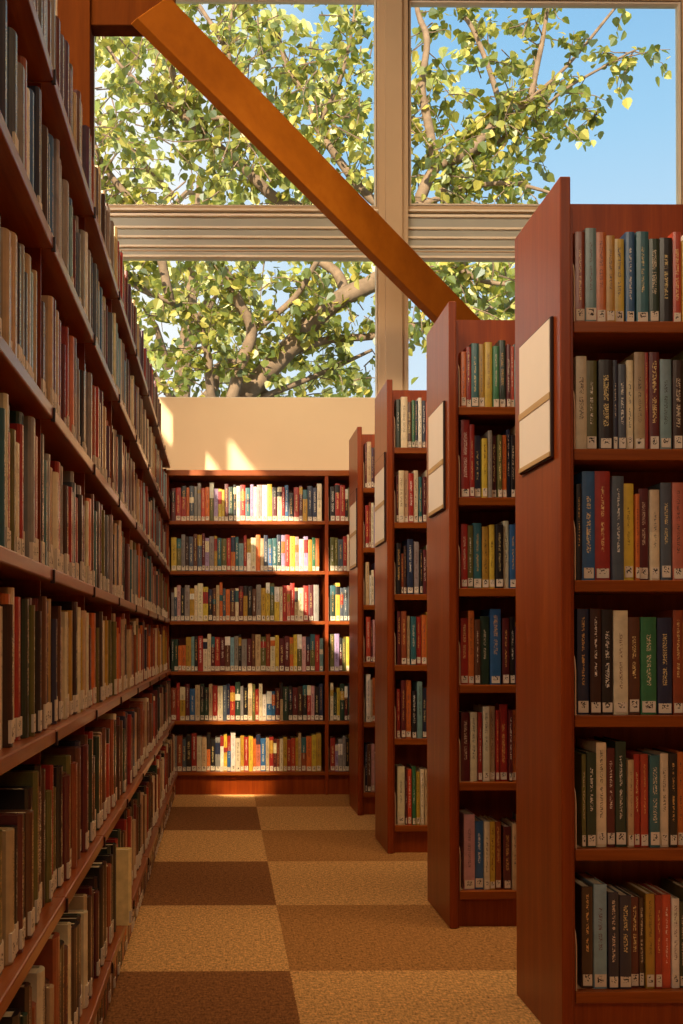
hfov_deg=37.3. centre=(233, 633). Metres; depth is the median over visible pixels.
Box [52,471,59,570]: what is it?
book
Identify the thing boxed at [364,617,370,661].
book
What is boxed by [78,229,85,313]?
book
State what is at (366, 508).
book
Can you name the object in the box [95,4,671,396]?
tree
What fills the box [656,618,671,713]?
book
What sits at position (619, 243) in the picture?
book
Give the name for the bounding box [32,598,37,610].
book
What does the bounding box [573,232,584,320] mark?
book
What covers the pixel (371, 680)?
book
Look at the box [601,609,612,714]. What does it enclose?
book
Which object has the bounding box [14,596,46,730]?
book
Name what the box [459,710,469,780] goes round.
book
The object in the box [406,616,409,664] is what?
book
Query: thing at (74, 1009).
book
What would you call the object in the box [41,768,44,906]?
book
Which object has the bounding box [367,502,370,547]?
book
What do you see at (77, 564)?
book
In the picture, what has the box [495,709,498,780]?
book
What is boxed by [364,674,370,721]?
book
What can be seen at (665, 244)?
book
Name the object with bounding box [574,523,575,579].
bookend
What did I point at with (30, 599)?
book
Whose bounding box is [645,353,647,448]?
book
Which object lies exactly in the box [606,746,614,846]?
book
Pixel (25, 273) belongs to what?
book
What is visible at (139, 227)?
trim
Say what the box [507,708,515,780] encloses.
book
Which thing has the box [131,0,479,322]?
diagonal beam
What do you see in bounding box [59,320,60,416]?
book
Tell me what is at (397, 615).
book
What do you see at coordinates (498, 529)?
book
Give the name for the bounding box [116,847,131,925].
book
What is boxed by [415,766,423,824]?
book
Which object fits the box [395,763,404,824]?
book
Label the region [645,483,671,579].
book
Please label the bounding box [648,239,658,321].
book
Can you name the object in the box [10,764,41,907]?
book
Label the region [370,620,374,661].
book
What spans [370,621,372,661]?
book
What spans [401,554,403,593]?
book
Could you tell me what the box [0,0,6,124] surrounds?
book
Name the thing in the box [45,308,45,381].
book
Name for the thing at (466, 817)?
book
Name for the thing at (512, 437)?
book
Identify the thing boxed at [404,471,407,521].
book
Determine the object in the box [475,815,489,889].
book
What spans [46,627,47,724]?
book
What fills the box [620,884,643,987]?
book
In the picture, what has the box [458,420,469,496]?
book
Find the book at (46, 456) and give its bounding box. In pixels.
[44,453,50,566]
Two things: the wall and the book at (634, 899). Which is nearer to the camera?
the book at (634, 899)
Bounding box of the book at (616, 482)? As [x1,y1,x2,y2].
[610,476,623,579]
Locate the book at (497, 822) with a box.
[487,815,500,888]
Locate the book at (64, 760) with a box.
[40,755,70,859]
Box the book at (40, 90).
[40,90,41,208]
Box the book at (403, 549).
[401,546,405,593]
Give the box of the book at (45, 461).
[44,460,46,564]
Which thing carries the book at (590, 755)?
on the bookcase at (548, 594)
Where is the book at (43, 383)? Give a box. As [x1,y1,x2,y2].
[41,300,45,395]
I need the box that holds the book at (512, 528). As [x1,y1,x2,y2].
[508,524,515,587]
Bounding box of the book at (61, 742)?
[51,740,80,850]
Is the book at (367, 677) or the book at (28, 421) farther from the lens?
the book at (367, 677)
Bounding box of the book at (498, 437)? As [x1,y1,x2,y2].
[496,435,501,497]
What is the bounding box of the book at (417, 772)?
[416,770,419,824]
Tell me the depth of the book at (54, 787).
1.96 m
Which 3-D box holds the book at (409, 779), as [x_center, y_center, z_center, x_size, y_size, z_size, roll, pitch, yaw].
[0.795,0.738,4.579,0.017,0.250,0.136,0,0,-1]
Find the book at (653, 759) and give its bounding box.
[635,749,659,847]
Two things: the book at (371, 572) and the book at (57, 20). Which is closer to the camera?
the book at (57, 20)
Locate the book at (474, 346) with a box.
[469,343,478,406]
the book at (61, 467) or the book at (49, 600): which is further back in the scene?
the book at (61, 467)
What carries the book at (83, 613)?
on the bookcase at (21, 213)
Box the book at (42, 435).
[41,433,44,564]
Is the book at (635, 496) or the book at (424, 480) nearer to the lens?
the book at (635, 496)
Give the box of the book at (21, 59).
[17,55,26,172]
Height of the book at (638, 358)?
0.233 m
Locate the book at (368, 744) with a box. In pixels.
[366,742,370,791]
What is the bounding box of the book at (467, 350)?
[463,347,470,406]
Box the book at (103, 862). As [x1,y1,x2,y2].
[93,860,106,958]
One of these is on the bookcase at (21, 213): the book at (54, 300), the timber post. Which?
the book at (54, 300)
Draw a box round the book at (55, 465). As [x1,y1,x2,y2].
[50,461,60,571]
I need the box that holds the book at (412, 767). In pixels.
[407,763,415,824]
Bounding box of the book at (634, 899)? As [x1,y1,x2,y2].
[616,884,638,987]
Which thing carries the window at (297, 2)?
in the wall
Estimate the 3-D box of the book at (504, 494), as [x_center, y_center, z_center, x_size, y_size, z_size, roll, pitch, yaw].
[0.909,-0.560,3.420,0.014,0.211,0.134,0,0,-1]
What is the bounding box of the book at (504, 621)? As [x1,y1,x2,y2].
[501,618,508,683]
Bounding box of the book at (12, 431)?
[9,428,15,551]
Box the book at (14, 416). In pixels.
[9,411,24,539]
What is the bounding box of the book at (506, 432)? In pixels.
[499,429,509,497]
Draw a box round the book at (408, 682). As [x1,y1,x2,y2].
[402,679,410,737]
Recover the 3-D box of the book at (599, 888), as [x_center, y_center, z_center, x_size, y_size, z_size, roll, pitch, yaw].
[0.866,0.715,2.427,0.031,0.245,0.134,0,0,-1]
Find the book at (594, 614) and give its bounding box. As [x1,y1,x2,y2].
[588,609,600,714]
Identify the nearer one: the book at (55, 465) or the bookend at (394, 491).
the book at (55, 465)
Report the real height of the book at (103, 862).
0.242 m
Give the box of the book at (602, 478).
[595,471,609,579]
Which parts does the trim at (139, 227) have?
rail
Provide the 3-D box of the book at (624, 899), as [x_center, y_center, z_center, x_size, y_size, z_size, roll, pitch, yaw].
[0.925,0.728,2.424,0.027,0.220,0.134,0,0,-1]
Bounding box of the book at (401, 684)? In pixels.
[396,679,405,737]
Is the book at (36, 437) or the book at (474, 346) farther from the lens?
the book at (474, 346)
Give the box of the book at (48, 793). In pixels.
[45,790,52,902]
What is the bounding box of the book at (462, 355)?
[458,351,465,406]
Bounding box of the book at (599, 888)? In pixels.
[575,872,606,988]
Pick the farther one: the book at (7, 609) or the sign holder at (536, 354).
the sign holder at (536, 354)
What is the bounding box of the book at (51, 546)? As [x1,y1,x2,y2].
[50,467,52,567]
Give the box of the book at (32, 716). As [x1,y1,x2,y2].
[29,605,35,735]
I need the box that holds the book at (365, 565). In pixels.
[363,562,368,604]
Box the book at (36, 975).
[23,965,44,1023]
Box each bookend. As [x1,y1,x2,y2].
[394,416,394,447]
[394,491,394,521]
[394,562,394,593]
[394,633,395,664]
[395,796,396,824]
[458,365,459,406]
[458,455,459,496]
[459,548,459,587]
[459,643,472,684]
[459,739,472,781]
[459,847,463,890]
[573,265,574,321]
[573,391,574,448]
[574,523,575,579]
[574,656,589,714]
[574,787,579,848]
[575,931,594,990]
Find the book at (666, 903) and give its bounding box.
[638,881,670,987]
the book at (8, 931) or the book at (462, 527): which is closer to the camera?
the book at (8, 931)
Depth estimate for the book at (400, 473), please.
4.52 m
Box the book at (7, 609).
[0,604,13,746]
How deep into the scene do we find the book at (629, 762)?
2.36 m
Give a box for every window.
[94,0,377,207]
[119,250,378,397]
[408,0,682,207]
[408,251,514,389]
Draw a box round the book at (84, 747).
[80,744,88,851]
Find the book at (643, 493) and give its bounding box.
[633,488,648,579]
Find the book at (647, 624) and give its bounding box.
[640,617,655,714]
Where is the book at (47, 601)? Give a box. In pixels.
[47,601,49,726]
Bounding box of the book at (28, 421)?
[23,416,36,560]
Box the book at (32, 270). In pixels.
[31,269,36,383]
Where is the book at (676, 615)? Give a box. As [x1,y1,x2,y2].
[650,610,682,714]
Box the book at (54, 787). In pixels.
[53,786,56,891]
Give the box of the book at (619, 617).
[612,610,627,714]
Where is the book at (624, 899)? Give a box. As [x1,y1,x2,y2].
[607,882,630,988]
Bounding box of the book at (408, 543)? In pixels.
[402,539,412,593]
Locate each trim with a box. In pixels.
[109,206,377,261]
[378,0,407,391]
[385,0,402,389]
[408,208,536,261]
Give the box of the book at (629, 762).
[626,758,633,846]
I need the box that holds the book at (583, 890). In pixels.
[575,875,592,987]
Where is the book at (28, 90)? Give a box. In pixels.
[27,88,29,179]
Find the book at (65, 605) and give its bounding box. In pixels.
[51,601,78,714]
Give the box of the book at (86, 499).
[85,498,91,584]
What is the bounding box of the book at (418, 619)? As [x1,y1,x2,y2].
[416,617,420,664]
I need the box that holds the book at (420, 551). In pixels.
[419,549,422,593]
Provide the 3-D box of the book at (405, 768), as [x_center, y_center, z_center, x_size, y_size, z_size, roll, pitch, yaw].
[0.781,0.738,4.579,0.007,0.250,0.131,0,0,-1]
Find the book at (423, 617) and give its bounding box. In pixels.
[416,615,426,664]
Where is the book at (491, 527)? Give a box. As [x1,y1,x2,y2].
[485,525,494,587]
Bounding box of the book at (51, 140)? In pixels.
[48,133,53,236]
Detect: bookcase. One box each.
[0,0,177,1023]
[166,470,348,794]
[349,427,374,814]
[375,379,426,853]
[427,301,516,928]
[515,177,682,1023]
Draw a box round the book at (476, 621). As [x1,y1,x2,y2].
[474,619,479,684]
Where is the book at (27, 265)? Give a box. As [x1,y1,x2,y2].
[24,253,31,376]
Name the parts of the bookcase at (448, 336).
panel, panel, shelf, shelf, shelf, shelf, shelf, shelf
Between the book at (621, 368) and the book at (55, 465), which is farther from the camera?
the book at (621, 368)
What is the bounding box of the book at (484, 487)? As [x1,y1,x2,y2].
[481,438,487,496]
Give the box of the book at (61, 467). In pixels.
[60,466,63,572]
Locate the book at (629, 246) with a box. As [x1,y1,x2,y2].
[619,232,634,320]
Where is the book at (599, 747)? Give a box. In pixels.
[577,737,605,846]
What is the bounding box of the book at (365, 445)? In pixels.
[363,443,366,487]
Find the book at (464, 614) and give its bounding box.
[459,611,473,683]
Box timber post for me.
[57,0,175,157]
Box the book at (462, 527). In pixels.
[459,524,467,587]
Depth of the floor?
3.25 m
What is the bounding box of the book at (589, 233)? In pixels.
[582,228,595,320]
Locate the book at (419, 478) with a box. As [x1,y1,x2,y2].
[418,477,421,521]
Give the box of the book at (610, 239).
[606,235,614,320]
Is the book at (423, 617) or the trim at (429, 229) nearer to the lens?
the book at (423, 617)
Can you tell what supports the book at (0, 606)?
on the bookcase at (21, 213)
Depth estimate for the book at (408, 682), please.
4.53 m
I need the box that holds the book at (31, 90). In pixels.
[27,87,33,189]
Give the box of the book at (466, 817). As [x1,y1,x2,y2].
[459,808,474,889]
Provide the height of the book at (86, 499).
0.226 m
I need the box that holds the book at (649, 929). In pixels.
[622,880,654,987]
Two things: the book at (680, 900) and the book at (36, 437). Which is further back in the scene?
the book at (680, 900)
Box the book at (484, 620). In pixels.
[474,616,488,683]
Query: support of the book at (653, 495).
on the bookcase at (548, 594)
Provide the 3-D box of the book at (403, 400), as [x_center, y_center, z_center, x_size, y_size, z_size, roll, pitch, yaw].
[0.773,-0.956,4.591,0.029,0.232,0.130,0,0,-1]
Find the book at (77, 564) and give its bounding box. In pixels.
[75,497,78,578]
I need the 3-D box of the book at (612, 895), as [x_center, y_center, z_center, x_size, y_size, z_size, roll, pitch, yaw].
[0.896,0.725,2.426,0.024,0.227,0.138,0,0,-1]
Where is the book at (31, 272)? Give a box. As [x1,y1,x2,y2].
[31,272,33,379]
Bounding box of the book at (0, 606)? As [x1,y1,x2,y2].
[0,606,1,747]
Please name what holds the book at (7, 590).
on the bookcase at (21, 213)
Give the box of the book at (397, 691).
[395,688,399,737]
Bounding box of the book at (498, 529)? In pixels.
[494,524,502,587]
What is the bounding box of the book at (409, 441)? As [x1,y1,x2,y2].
[407,402,411,447]
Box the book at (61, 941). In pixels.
[60,940,63,1023]
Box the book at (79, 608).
[77,607,80,712]
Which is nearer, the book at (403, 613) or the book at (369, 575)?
the book at (403, 613)
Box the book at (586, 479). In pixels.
[574,471,594,579]
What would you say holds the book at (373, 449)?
on the bookcase at (362, 803)
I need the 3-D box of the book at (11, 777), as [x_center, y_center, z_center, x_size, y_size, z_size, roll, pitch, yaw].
[-0.414,0.371,1.735,0.152,0.264,0.027,0,0,-1]
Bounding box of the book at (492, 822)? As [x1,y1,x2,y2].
[481,815,494,889]
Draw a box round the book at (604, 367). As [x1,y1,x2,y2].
[597,360,612,448]
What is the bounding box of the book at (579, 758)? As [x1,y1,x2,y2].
[574,751,585,846]
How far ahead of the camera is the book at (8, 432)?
1.63 m
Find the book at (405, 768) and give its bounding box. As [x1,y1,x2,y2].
[405,768,406,824]
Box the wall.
[55,0,374,469]
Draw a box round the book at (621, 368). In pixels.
[617,364,625,448]
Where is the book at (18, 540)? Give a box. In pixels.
[16,442,20,553]
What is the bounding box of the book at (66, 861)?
[62,774,70,880]
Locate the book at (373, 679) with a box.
[371,677,374,721]
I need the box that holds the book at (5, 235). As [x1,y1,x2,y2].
[0,227,10,347]
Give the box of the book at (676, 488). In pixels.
[671,482,682,579]
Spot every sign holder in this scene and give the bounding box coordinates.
[349,488,356,569]
[374,452,385,547]
[428,401,445,517]
[519,316,553,474]
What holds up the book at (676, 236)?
on the bookcase at (548, 594)
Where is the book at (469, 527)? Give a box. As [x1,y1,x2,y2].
[467,525,472,587]
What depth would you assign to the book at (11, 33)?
1.65 m
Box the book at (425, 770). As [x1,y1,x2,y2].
[418,765,426,824]
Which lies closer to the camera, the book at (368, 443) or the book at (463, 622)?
the book at (463, 622)
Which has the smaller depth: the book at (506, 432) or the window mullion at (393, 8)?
the book at (506, 432)
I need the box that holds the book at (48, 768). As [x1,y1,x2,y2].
[41,765,53,891]
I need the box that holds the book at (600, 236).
[596,232,605,320]
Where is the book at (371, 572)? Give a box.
[369,570,373,604]
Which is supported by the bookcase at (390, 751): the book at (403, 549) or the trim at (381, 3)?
the book at (403, 549)
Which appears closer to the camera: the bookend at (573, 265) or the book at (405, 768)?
the bookend at (573, 265)
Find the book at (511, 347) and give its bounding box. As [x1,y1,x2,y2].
[510,346,513,406]
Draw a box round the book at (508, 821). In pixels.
[501,817,515,889]
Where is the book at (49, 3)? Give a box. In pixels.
[47,0,50,58]
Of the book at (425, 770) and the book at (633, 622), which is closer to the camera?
the book at (633, 622)
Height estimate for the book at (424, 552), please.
0.202 m
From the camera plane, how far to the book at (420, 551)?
4.52 m
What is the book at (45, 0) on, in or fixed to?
on the bookcase at (21, 213)
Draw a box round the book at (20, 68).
[17,61,24,167]
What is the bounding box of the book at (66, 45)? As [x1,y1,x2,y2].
[64,39,68,119]
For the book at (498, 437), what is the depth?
3.35 m
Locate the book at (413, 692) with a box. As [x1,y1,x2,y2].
[411,690,416,737]
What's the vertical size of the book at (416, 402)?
0.216 m
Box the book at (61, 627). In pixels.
[61,627,62,719]
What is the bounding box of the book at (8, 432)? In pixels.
[8,432,10,549]
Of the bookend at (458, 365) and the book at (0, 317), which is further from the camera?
the bookend at (458, 365)
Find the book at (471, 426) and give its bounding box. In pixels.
[469,424,474,496]
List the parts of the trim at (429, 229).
rail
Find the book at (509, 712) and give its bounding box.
[507,709,512,781]
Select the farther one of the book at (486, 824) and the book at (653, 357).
the book at (486, 824)
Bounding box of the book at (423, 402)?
[422,401,425,447]
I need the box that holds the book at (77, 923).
[59,921,79,1023]
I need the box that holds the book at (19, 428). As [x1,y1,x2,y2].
[9,423,24,555]
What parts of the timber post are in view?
arm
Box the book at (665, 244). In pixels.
[659,238,671,321]
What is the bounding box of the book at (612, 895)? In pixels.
[607,886,618,988]
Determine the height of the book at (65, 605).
0.262 m
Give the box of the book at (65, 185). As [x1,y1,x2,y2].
[62,179,68,272]
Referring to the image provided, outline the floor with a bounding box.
[103,794,540,1023]
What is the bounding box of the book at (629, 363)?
[622,360,632,448]
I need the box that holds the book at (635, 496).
[633,494,639,579]
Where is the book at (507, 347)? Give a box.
[505,344,509,406]
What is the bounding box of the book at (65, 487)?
[63,485,68,574]
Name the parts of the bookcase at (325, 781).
shelf, shelf, shelf, shelf, shelf, shelf, shelf, shelf, shelf, shelf, shelf, shelf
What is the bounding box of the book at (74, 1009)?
[71,924,77,1023]
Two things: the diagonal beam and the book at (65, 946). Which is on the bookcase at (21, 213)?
the book at (65, 946)
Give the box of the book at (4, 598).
[0,593,9,603]
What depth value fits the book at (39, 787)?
1.78 m
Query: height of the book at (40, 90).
0.262 m
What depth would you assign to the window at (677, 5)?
6.60 m
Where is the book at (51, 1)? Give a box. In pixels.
[50,0,54,68]
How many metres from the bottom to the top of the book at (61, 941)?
0.218 m
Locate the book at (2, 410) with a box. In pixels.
[0,408,5,546]
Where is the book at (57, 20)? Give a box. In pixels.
[55,15,59,89]
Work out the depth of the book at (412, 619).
4.52 m
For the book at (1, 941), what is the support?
on the bookcase at (21, 213)
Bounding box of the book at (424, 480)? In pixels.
[422,477,426,521]
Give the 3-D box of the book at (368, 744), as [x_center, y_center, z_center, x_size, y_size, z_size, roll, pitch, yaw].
[0.748,0.740,5.573,0.019,0.262,0.136,0,0,-1]
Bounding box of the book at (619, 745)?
[594,736,625,846]
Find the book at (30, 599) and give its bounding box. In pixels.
[21,597,31,604]
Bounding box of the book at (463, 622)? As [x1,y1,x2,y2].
[459,618,467,683]
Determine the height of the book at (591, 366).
0.214 m
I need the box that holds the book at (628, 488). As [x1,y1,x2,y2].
[624,484,633,579]
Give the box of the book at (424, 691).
[422,687,426,737]
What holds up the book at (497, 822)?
on the bookcase at (448, 336)
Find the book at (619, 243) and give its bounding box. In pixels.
[615,239,623,320]
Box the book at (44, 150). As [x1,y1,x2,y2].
[41,124,47,222]
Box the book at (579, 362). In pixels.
[573,356,586,448]
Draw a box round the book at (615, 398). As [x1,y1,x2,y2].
[613,360,617,448]
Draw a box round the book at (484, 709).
[473,704,489,781]
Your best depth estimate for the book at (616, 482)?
2.37 m
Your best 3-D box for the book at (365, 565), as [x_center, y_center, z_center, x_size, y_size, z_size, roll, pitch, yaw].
[0.739,-0.277,5.584,0.020,0.236,0.131,0,0,-1]
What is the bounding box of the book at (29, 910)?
[0,810,34,939]
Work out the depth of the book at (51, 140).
2.06 m
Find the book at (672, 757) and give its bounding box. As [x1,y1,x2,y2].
[648,748,677,846]
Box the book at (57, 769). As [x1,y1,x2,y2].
[53,765,63,887]
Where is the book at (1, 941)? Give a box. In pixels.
[0,829,3,975]
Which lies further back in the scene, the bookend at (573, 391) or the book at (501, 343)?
the book at (501, 343)
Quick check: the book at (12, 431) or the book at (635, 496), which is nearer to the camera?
the book at (12, 431)
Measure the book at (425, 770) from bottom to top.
0.250 m
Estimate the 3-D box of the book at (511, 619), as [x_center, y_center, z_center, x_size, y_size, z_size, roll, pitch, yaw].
[0.936,0.057,3.426,0.017,0.227,0.142,0,0,-1]
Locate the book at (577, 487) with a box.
[574,484,581,579]
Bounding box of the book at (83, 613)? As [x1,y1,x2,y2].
[81,610,86,710]
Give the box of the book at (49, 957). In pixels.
[33,932,59,1023]
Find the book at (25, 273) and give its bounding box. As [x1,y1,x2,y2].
[24,272,28,372]
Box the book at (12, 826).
[0,825,17,956]
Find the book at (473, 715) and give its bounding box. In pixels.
[463,710,476,780]
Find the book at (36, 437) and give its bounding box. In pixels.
[35,435,38,561]
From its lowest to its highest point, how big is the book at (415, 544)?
0.238 m
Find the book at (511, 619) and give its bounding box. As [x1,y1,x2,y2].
[502,617,514,683]
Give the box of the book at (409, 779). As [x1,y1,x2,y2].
[405,766,411,824]
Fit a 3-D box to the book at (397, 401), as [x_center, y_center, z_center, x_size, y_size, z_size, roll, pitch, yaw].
[0.747,-0.952,4.598,0.021,0.222,0.127,0,0,-1]
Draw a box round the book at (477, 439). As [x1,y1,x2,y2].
[474,435,480,496]
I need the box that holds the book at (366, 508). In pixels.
[363,505,368,547]
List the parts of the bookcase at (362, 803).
panel, panel, shelf, shelf, shelf, shelf, shelf, shelf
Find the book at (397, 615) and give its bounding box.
[394,611,400,664]
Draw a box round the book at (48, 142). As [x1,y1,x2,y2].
[48,142,50,229]
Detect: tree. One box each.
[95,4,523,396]
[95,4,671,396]
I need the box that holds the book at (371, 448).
[371,448,372,487]
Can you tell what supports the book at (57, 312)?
on the bookcase at (21, 213)
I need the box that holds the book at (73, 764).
[71,762,76,868]
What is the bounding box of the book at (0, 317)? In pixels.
[0,317,1,335]
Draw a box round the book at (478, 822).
[475,816,482,888]
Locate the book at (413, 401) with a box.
[411,400,414,447]
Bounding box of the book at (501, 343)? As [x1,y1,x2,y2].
[494,340,505,406]
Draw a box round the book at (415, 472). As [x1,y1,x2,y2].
[411,470,417,521]
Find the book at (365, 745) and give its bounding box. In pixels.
[364,742,366,791]
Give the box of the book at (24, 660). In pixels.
[20,599,28,737]
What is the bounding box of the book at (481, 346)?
[479,344,484,406]
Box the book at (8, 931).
[0,827,15,965]
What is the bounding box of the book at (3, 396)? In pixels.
[0,393,8,548]
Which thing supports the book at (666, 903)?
on the bookcase at (548, 594)
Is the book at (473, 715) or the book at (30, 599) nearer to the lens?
the book at (30, 599)
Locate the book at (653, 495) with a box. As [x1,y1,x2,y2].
[648,490,659,579]
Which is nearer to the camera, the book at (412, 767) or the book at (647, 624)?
the book at (647, 624)
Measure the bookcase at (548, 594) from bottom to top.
2.056 m
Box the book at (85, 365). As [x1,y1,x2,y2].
[85,365,85,442]
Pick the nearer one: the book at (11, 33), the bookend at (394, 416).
the book at (11, 33)
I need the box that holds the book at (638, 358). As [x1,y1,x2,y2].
[617,352,644,448]
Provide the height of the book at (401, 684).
0.262 m
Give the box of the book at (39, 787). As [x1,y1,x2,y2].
[39,787,40,912]
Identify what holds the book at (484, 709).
on the bookcase at (448, 336)
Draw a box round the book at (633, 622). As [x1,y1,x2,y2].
[628,617,639,713]
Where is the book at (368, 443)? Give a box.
[366,442,370,487]
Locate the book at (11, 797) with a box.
[0,786,32,809]
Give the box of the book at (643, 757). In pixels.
[626,749,647,846]
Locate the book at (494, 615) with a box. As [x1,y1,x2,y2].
[481,609,500,684]
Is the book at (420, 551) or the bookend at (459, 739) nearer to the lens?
the bookend at (459, 739)
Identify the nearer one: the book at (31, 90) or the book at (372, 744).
the book at (31, 90)
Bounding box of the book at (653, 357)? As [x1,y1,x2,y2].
[648,352,658,448]
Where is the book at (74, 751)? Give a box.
[40,746,80,858]
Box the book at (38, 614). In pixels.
[35,611,41,732]
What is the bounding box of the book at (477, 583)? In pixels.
[470,523,481,587]
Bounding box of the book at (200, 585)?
[198,583,202,620]
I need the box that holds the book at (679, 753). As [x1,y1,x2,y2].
[653,746,682,846]
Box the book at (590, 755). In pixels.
[574,747,595,847]
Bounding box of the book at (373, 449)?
[373,449,374,487]
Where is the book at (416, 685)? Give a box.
[412,681,421,737]
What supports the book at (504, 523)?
on the bookcase at (448, 336)
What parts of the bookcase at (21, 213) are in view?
shelf, shelf, shelf, shelf, shelf, shelf, shelf, shelf, shelf, shelf, shelf, shelf, shelf, shelf, shelf, shelf, shelf, shelf, shelf, shelf, shelf, shelf, shelf, shelf, shelf, shelf, shelf, shelf, shelf, shelf, shelf, shelf, shelf, shelf, shelf, shelf, shelf, shelf, shelf, shelf, shelf, shelf, shelf, shelf, shelf, shelf, shelf, shelf, shelf, shelf, shelf, shelf, shelf, shelf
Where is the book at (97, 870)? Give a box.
[86,864,104,966]
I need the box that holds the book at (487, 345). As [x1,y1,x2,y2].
[484,342,491,406]
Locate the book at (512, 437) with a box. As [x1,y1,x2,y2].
[510,435,514,497]
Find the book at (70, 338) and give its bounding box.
[68,335,74,436]
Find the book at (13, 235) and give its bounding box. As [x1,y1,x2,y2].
[9,230,16,355]
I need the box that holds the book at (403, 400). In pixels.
[400,397,406,447]
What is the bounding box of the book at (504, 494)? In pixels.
[502,435,506,497]
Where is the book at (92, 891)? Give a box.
[92,891,93,982]
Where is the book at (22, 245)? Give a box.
[20,243,24,366]
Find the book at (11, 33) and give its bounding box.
[7,27,18,153]
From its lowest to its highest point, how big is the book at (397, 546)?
0.232 m
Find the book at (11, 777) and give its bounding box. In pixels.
[0,770,39,924]
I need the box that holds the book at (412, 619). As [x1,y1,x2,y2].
[410,617,415,664]
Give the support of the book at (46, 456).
on the bookcase at (21, 213)
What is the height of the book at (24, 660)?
0.243 m
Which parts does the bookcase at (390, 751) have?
panel, panel, shelf, shelf, shelf, shelf, shelf, shelf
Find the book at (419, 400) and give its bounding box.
[416,398,421,447]
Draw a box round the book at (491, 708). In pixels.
[481,704,494,780]
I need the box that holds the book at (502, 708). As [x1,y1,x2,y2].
[489,702,506,780]
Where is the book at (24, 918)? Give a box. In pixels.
[23,815,25,937]
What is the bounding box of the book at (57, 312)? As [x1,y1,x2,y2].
[56,310,59,415]
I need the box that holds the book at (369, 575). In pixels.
[369,575,370,604]
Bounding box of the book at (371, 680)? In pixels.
[371,680,372,721]
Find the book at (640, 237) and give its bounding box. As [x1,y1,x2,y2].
[634,231,648,320]
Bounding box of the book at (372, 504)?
[371,503,373,547]
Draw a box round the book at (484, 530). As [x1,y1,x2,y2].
[481,527,488,587]
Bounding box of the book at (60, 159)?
[59,159,60,253]
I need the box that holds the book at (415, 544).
[413,542,418,593]
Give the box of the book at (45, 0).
[45,0,45,41]
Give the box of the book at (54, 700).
[51,619,57,723]
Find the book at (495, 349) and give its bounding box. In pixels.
[492,346,498,406]
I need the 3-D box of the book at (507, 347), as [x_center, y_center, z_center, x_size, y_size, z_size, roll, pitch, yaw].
[0.923,-0.864,3.420,0.012,0.212,0.136,0,0,-1]
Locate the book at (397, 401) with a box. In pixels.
[394,399,399,447]
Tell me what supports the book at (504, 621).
on the bookcase at (448, 336)
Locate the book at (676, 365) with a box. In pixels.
[671,360,682,448]
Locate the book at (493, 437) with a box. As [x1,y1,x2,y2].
[492,436,495,497]
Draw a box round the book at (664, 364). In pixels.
[659,359,670,448]
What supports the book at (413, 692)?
on the bookcase at (390, 751)
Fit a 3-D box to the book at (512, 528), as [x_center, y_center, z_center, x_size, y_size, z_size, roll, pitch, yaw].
[0.936,-0.259,3.411,0.019,0.214,0.128,0,0,-1]
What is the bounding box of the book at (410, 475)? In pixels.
[408,473,413,521]
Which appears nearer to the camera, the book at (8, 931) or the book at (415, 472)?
the book at (8, 931)
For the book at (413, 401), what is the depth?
4.53 m
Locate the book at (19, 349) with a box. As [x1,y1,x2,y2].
[17,242,22,364]
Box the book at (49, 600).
[47,599,51,725]
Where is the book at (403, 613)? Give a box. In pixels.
[401,611,406,664]
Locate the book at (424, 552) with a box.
[422,550,426,593]
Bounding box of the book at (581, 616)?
[574,609,588,714]
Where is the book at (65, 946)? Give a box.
[64,945,67,1023]
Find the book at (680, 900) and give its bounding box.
[679,899,682,987]
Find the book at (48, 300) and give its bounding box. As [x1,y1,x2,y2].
[41,295,53,407]
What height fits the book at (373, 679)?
0.242 m
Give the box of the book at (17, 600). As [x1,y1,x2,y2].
[14,597,21,740]
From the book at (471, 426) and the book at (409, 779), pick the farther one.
the book at (409, 779)
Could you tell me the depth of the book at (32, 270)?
1.89 m
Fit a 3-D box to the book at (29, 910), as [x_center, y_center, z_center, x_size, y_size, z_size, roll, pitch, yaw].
[-0.418,0.399,1.661,0.172,0.207,0.036,0,0,-1]
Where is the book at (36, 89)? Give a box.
[27,86,40,205]
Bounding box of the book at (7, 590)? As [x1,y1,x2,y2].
[0,587,14,739]
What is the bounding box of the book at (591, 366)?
[586,361,596,448]
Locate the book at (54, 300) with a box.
[53,299,56,411]
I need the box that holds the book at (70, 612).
[61,610,72,715]
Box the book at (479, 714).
[470,710,481,780]
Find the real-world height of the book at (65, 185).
0.241 m
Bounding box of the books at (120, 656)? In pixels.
[0,0,682,1023]
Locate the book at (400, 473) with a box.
[394,471,403,521]
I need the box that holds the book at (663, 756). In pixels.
[637,748,667,846]
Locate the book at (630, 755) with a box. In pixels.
[626,751,639,846]
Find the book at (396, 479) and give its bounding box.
[394,475,398,521]
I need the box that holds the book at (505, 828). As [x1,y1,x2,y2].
[499,819,510,888]
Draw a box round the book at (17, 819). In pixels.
[0,813,23,953]
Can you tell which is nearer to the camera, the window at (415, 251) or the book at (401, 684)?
the book at (401, 684)
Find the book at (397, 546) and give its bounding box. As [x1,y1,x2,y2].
[394,543,400,593]
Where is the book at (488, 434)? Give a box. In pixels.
[481,430,491,496]
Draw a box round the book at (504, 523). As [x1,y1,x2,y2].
[495,521,508,587]
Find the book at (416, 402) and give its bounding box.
[415,401,417,447]
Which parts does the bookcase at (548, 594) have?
panel, panel, shelf, shelf, shelf, shelf, shelf, shelf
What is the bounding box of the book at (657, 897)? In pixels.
[638,882,661,987]
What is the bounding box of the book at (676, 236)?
[667,232,680,321]
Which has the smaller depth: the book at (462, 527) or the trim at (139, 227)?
the book at (462, 527)
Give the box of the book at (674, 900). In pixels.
[654,885,679,987]
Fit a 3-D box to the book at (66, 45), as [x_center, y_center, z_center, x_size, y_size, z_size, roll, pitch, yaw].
[-0.459,-1.207,2.239,0.182,0.228,0.040,0,0,-1]
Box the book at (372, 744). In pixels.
[368,742,374,791]

